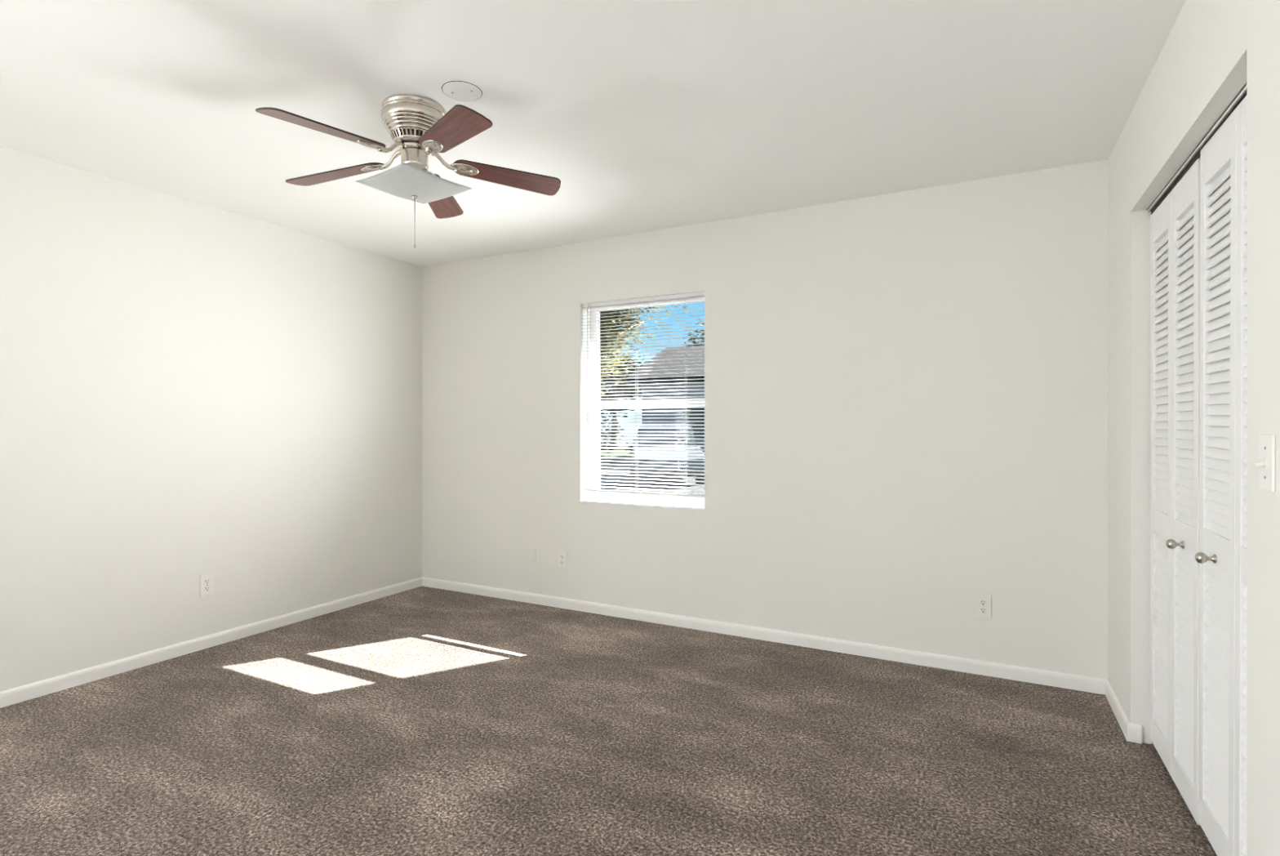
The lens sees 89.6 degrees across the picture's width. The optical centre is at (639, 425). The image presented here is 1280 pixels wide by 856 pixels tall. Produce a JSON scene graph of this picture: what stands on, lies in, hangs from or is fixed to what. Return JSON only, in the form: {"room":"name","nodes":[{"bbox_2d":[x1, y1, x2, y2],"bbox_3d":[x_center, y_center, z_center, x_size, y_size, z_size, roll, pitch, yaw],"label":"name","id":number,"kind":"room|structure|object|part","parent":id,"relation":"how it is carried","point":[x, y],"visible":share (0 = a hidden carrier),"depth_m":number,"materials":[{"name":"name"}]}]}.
{"room":"empty bedroom","nodes":[
{"label":"empty bedroom","id":0,"kind":"room"},
{"bbox_2d":[0,146,422,691],"bbox_3d":[-3.291,0.007,2.060,0.200,2.440,6.600,0,0,28],"label":"wall","id":1,"kind":"structure","parent":0,"point":[189,390],"depth_m":3.44,"materials":[{"name":"white paint"}]},
{"bbox_2d":[200,573,213,596],"bbox_3d":[-2.389,0.882,3.555,0.008,0.116,0.071,0,0,28],"label":"wall outlet","id":2,"kind":"object","parent":1,"relation":"attached to","point":[206,581],"visible":1,"depth_m":3.55,"materials":[{"name":"white plastic"}]},
{"bbox_2d":[204,585,210,591],"bbox_3d":[-2.387,0.901,3.554,0.004,0.028,0.034,0,0,28],"label":"receptacle","id":3,"kind":"object","parent":2,"relation":"attached to","point":[206,588],"depth_m":3.55,"materials":[{"name":"white plastic"}]},
{"bbox_2d":[204,578,210,584],"bbox_3d":[-2.387,0.862,3.554,0.004,0.028,0.034,0,0,28],"label":"receptacle","id":4,"kind":"object","parent":2,"relation":"attached to","point":[206,581],"depth_m":3.55,"materials":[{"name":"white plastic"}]},
{"bbox_2d":[0,576,422,707],"bbox_3d":[-3.150,1.193,2.099,0.013,0.067,6.400,0,0,28],"label":"baseboard","id":5,"kind":"structure","parent":1,"relation":"attached to","point":[38,688],"depth_m":3.44,"materials":[{"name":"white wood"}]},
{"bbox_2d":[0,0,1186,266],"bbox_3d":[-0.899,-1.273,0.919,5.497,0.120,6.800,0,0,28],"label":"ceiling","id":6,"kind":"structure","parent":0,"point":[648,115],"depth_m":2.39,"materials":[{"name":"white paint"}]},
{"bbox_2d":[255,93,560,248],"bbox_3d":[-0.891,-0.948,2.457,1.090,0.531,1.073,0,0,28],"label":"ceiling fan","id":7,"kind":"object","parent":6,"relation":"hanging from","point":[419,126],"visible":1,"depth_m":2.41,"materials":[{"name":"brown wood"}]},
{"bbox_3d":[-1.060,-1.001,2.181,0.128,0.006,0.429,14,12,32],"label":"blade","id":8,"kind":"part","parent":7,"relation":"part of","materials":[{"name":"brown wood"}]},
{"bbox_3d":[-1.206,-1.001,2.570,0.429,0.006,0.128,-5,11,15],"label":"blade","id":9,"kind":"part","parent":7,"relation":"part of","materials":[{"name":"brown wood"}]},
{"bbox_3d":[-0.965,-1.032,2.504,0.107,0.071,0.022,0,0,15],"label":"blade arm","id":10,"kind":"part","parent":7,"relation":"part of","materials":[{"name":"silver metal"}]},
{"bbox_3d":[-0.922,-1.032,2.391,0.022,0.071,0.107,0,0,33],"label":"blade arm","id":11,"kind":"part","parent":7,"relation":"part of","materials":[{"name":"silver metal"}]},
{"bbox_3d":[-0.866,-0.901,2.477,0.304,0.044,0.304,0,0,35],"label":"lamp shade","id":12,"kind":"part","parent":7,"relation":"part of","materials":[{"name":"white glass"}]},
{"bbox_3d":[-0.866,-0.771,2.477,0.007,0.184,0.007,0,0,28],"label":"pull chain","id":13,"kind":"part","parent":7,"relation":"part of","materials":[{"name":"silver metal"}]},
{"bbox_3d":[-0.802,-1.032,2.396,0.022,0.071,0.107,0,0,-39],"label":"blade arm","id":14,"kind":"part","parent":7,"relation":"part of","materials":[{"name":"silver metal"}]},
{"bbox_3d":[-0.770,-1.032,2.513,0.107,0.071,0.022,0,0,-21],"label":"blade arm","id":15,"kind":"part","parent":7,"relation":"part of","materials":[{"name":"silver metal"}]},
{"bbox_3d":[-0.882,-1.001,2.830,0.128,0.006,0.429,-12,-4,-3],"label":"blade","id":16,"kind":"part","parent":7,"relation":"part of","materials":[{"name":"brown wood"}]},
{"bbox_3d":[-0.645,-1.001,2.200,0.128,0.006,0.429,15,-5,-39],"label":"blade","id":17,"kind":"part","parent":7,"relation":"part of","materials":[{"name":"brown wood"}]},
{"bbox_3d":[-0.535,-1.001,2.601,0.429,0.006,0.128,5,-14,-21],"label":"blade","id":18,"kind":"part","parent":7,"relation":"part of","materials":[{"name":"brown wood"}]},
{"bbox_2d":[441,80,482,101],"bbox_3d":[-0.647,-1.212,2.343,0.142,0.003,0.142,0,0,28],"label":"junction box cover","id":19,"kind":"object","parent":6,"relation":"attached to","point":[461,91],"visible":1,"depth_m":2.34,"materials":[{"name":"white paint"}]},
{"bbox_2d":[0,586,1217,855],"bbox_3d":[-0.899,1.277,0.919,5.497,0.100,6.800,0,0,28],"label":"floor","id":20,"kind":"structure","parent":0,"point":[420,720],"depth_m":2.43,"materials":[{"name":"brown carpet"}]},
{"bbox_2d":[422,159,1107,679],"bbox_3d":[0.590,0.007,3.864,5.397,2.440,0.200,0,0,28],"label":"wall","id":21,"kind":"structure","parent":0,"point":[906,392],"depth_m":3.52,"materials":[{"name":"white paint"}]},
{"bbox_2d":[527,546,535,564],"bbox_3d":[-0.749,0.902,4.451,0.071,0.116,0.006,0,0,28],"label":"blank wall plate","id":22,"kind":"object","parent":21,"relation":"attached to","point":[531,550],"visible":1,"depth_m":4.45,"materials":[{"name":"white paint"}]},
{"bbox_2d":[558,550,567,568],"bbox_3d":[-0.521,0.903,4.330,0.071,0.116,0.008,0,0,28],"label":"wall outlet","id":23,"kind":"object","parent":21,"relation":"attached to","point":[562,555],"visible":1,"depth_m":4.33,"materials":[{"name":"white plastic"}]},
{"bbox_2d":[579,289,705,511],"bbox_3d":[0.036,-0.148,4.139,0.896,1.325,0.178,0,0,28],"label":"window","id":24,"kind":"structure","parent":21,"relation":"in","point":[688,503],"depth_m":4.29,"materials":[{"name":"white plastic"}]},
{"bbox_3d":[0.025,0.507,4.118,0.896,0.016,0.130,0,0,28],"label":"sill","id":25,"kind":"part","parent":24,"relation":"part of","materials":[{"name":"white wood"}]},
{"bbox_2d":[582,291,704,497],"bbox_3d":[0.006,-0.185,4.083,0.878,1.243,0.043,0,0,28],"label":"window blind","id":26,"kind":"object","parent":24,"relation":"attached to","point":[699,294],"visible":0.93,"depth_m":4.07,"materials":[{"name":"white plastic"}]},
{"bbox_3d":[-0.278,-0.180,4.240,0.002,1.218,0.027,0,0,28],"label":"ladder cord","id":27,"kind":"part","parent":26,"relation":"part of","materials":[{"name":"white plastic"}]},
{"bbox_3d":[0.010,0.429,4.090,0.878,0.016,0.025,0,0,28],"label":"rail","id":28,"kind":"part","parent":26,"relation":"part of","materials":[{"name":"white plastic"}]},
{"bbox_3d":[0.062,-0.142,4.189,0.788,0.047,0.040,0,0,28],"label":"meeting rail","id":29,"kind":"part","parent":24,"relation":"part of","materials":[{"name":"white plastic"}]},
{"bbox_2d":[422,576,1106,693],"bbox_3d":[0.231,1.193,3.932,4.297,0.067,0.013,0,0,28],"label":"baseboard","id":30,"kind":"structure","parent":21,"relation":"attached to","point":[1065,680],"depth_m":3.56,"materials":[{"name":"white wood"}]},
{"bbox_2d":[974,593,991,618],"bbox_3d":[1.689,0.891,3.170,0.071,0.116,0.008,0,0,28],"label":"wall outlet","id":31,"kind":"object","parent":21,"relation":"attached to","point":[983,602],"visible":1,"depth_m":3.17,"materials":[{"name":"white plastic"}]},
{"bbox_2d":[979,607,986,613],"bbox_3d":[1.688,0.910,3.168,0.034,0.028,0.004,0,0,28],"label":"receptacle","id":32,"kind":"object","parent":31,"relation":"attached to","point":[982,610],"depth_m":3.17,"materials":[{"name":"white plastic"}]},
{"bbox_2d":[979,599,986,604],"bbox_3d":[1.688,0.871,3.168,0.034,0.028,0.004,0,0,28],"label":"receptacle","id":33,"kind":"object","parent":31,"relation":"attached to","point":[982,602],"depth_m":3.17,"materials":[{"name":"white plastic"}]},
{"bbox_2d":[1107,0,1279,855],"bbox_3d":[0.699,0.007,0.081,0.110,2.440,6.400,0,0,28],"label":"wall","id":34,"kind":"structure","parent":0,"point":[1212,49],"depth_m":1.71,"materials":[{"name":"white paint"}]},
{"bbox_2d":[1105,679,1142,743],"bbox_3d":[0.659,1.193,0.102,0.047,0.067,6.400,0,0,28],"label":"baseboard","id":35,"kind":"structure","parent":34,"relation":"attached to","point":[1131,731],"depth_m":2.59,"materials":[{"name":"white wood"}]},
{"bbox_2d":[1150,158,1200,825],"bbox_3d":[1.815,0.212,2.214,0.074,2.030,0.608,0,0,28],"label":"door","id":36,"kind":"structure","parent":34,"relation":"in","point":[1175,224],"depth_m":2.17,"materials":[{"name":"white wood"}]},
{"bbox_3d":[1.904,0.201,2.336,0.030,2.008,0.300,0,0,28],"label":"panel","id":37,"kind":"part","parent":36,"relation":"part of","materials":[{"name":"white wood"}]},
{"bbox_3d":[1.730,0.385,2.085,0.044,0.032,0.032,0,0,28],"label":"knob","id":38,"kind":"part","parent":36,"relation":"part of","materials":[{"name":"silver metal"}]},
{"bbox_3d":[1.763,0.201,2.068,0.030,2.008,0.300,0,0,28],"label":"panel","id":39,"kind":"part","parent":36,"relation":"part of","materials":[{"name":"white wood"}]},
{"bbox_2d":[1146,84,1246,214],"bbox_3d":[1.693,-0.820,1.931,0.048,0.020,1.227,0,0,28],"label":"trim","id":40,"kind":"structure","parent":34,"relation":"attached to","point":[1242,95],"depth_m":1.96,"materials":[{"name":"white"}]},
{"bbox_2d":[1195,96,1246,855],"bbox_3d":[1.526,0.190,1.663,0.074,2.008,0.603,0,1,28],"label":"door","id":41,"kind":"structure","parent":34,"relation":"in","point":[1221,557],"depth_m":1.76,"materials":[{"name":"white wood"}]},
{"bbox_3d":[1.584,0.372,1.806,0.044,0.032,0.032,0,1,28],"label":"knob","id":42,"kind":"part","parent":41,"relation":"part of","materials":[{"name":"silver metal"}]},
{"bbox_3d":[1.475,0.191,1.519,0.030,2.008,0.300,0,1,28],"label":"panel","id":43,"kind":"part","parent":41,"relation":"part of","materials":[{"name":"white wood"}]},
{"bbox_2d":[1253,434,1275,492],"bbox_3d":[1.274,0.077,1.321,0.023,0.116,0.071,0,0,28],"label":"light switch","id":44,"kind":"object","parent":34,"relation":"attached to","point":[1266,463],"visible":1,"depth_m":1.31,"materials":[{"name":"white plastic"}]},
{"label":"outside","id":45,"kind":"structure","parent":0,"visible":0},
{"bbox_2d":[600,433,704,494],"bbox_3d":[19.281,1.577,44.875,120.000,0.200,89.800,0,0,28],"label":"ground","id":46,"kind":"structure","parent":45,"point":[620,436],"depth_m":16.93,"materials":[{"name":"concrete"}]},
{"bbox_2d":[600,407,623,459],"bbox_3d":[-2.513,0.320,25.516,4.495,3.544,1.871,0,0,28],"label":"bush","id":47,"kind":"object","parent":46,"relation":"on","point":[601,413],"visible":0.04,"depth_m":24.95,"materials":[{"name":"green plant"}]},
{"bbox_2d":[600,448,631,463],"bbox_3d":[5.098,1.452,28.601,50.000,0.050,11.800,0,0,28],"label":"lawn","id":48,"kind":"structure","parent":46,"relation":"on","point":[600,448],"depth_m":28.98,"materials":[{"name":"green plant"}]},
{"bbox_2d":[626,345,704,452],"bbox_3d":[6.481,-1.023,26.069,12.000,4.900,7.400,0,0,28],"label":"house","id":49,"kind":"structure","parent":48,"relation":"on","point":[691,348],"depth_m":25.43,"materials":[{"name":"paint"}]},
{"bbox_2d":[600,346,648,446],"bbox_3d":[-1.625,-2.039,44.332,6.814,7.054,6.562,0,0,28],"label":"tree","id":50,"kind":"object","parent":46,"relation":"on","point":[628,356],"visible":0.31,"depth_m":43.53,"materials":[{"name":"green plant"}]},
{"bbox_2d":[624,435,637,457],"bbox_3d":[0.294,0.828,24.295,1.506,1.720,1.626,0,0,-36],"label":"bush","id":51,"kind":"object","parent":46,"relation":"on","point":[637,436],"visible":0.02,"depth_m":24.45,"materials":[{"name":"green plant"}]},
{"bbox_2d":[600,303,687,399],"bbox_3d":[-1.144,-1.837,10.922,4.534,6.644,4.256,0,0,39],"label":"leafy tree","id":52,"kind":"object","parent":46,"relation":"on","point":[637,308],"visible":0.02,"depth_m":10.25,"materials":[{"name":"green plant"}]},
{"bbox_2d":[630,425,704,484],"bbox_3d":[0.677,0.747,17.507,1.860,1.460,4.450,0,0,0],"label":"parked car","id":53,"kind":"object","parent":46,"relation":"on","point":[640,426],"visible":0.53,"depth_m":15.85,"materials":[{"name":"silver metal"}]},
{"bbox_2d":[683,319,704,346],"bbox_3d":[5.502,-3.039,44.624,6.948,9.048,6.837,0,0,28],"label":"tree","id":54,"kind":"object","parent":46,"relation":"on","point":[696,331],"visible":0.02,"depth_m":43.84,"materials":[{"name":"green plant"}]}
]}

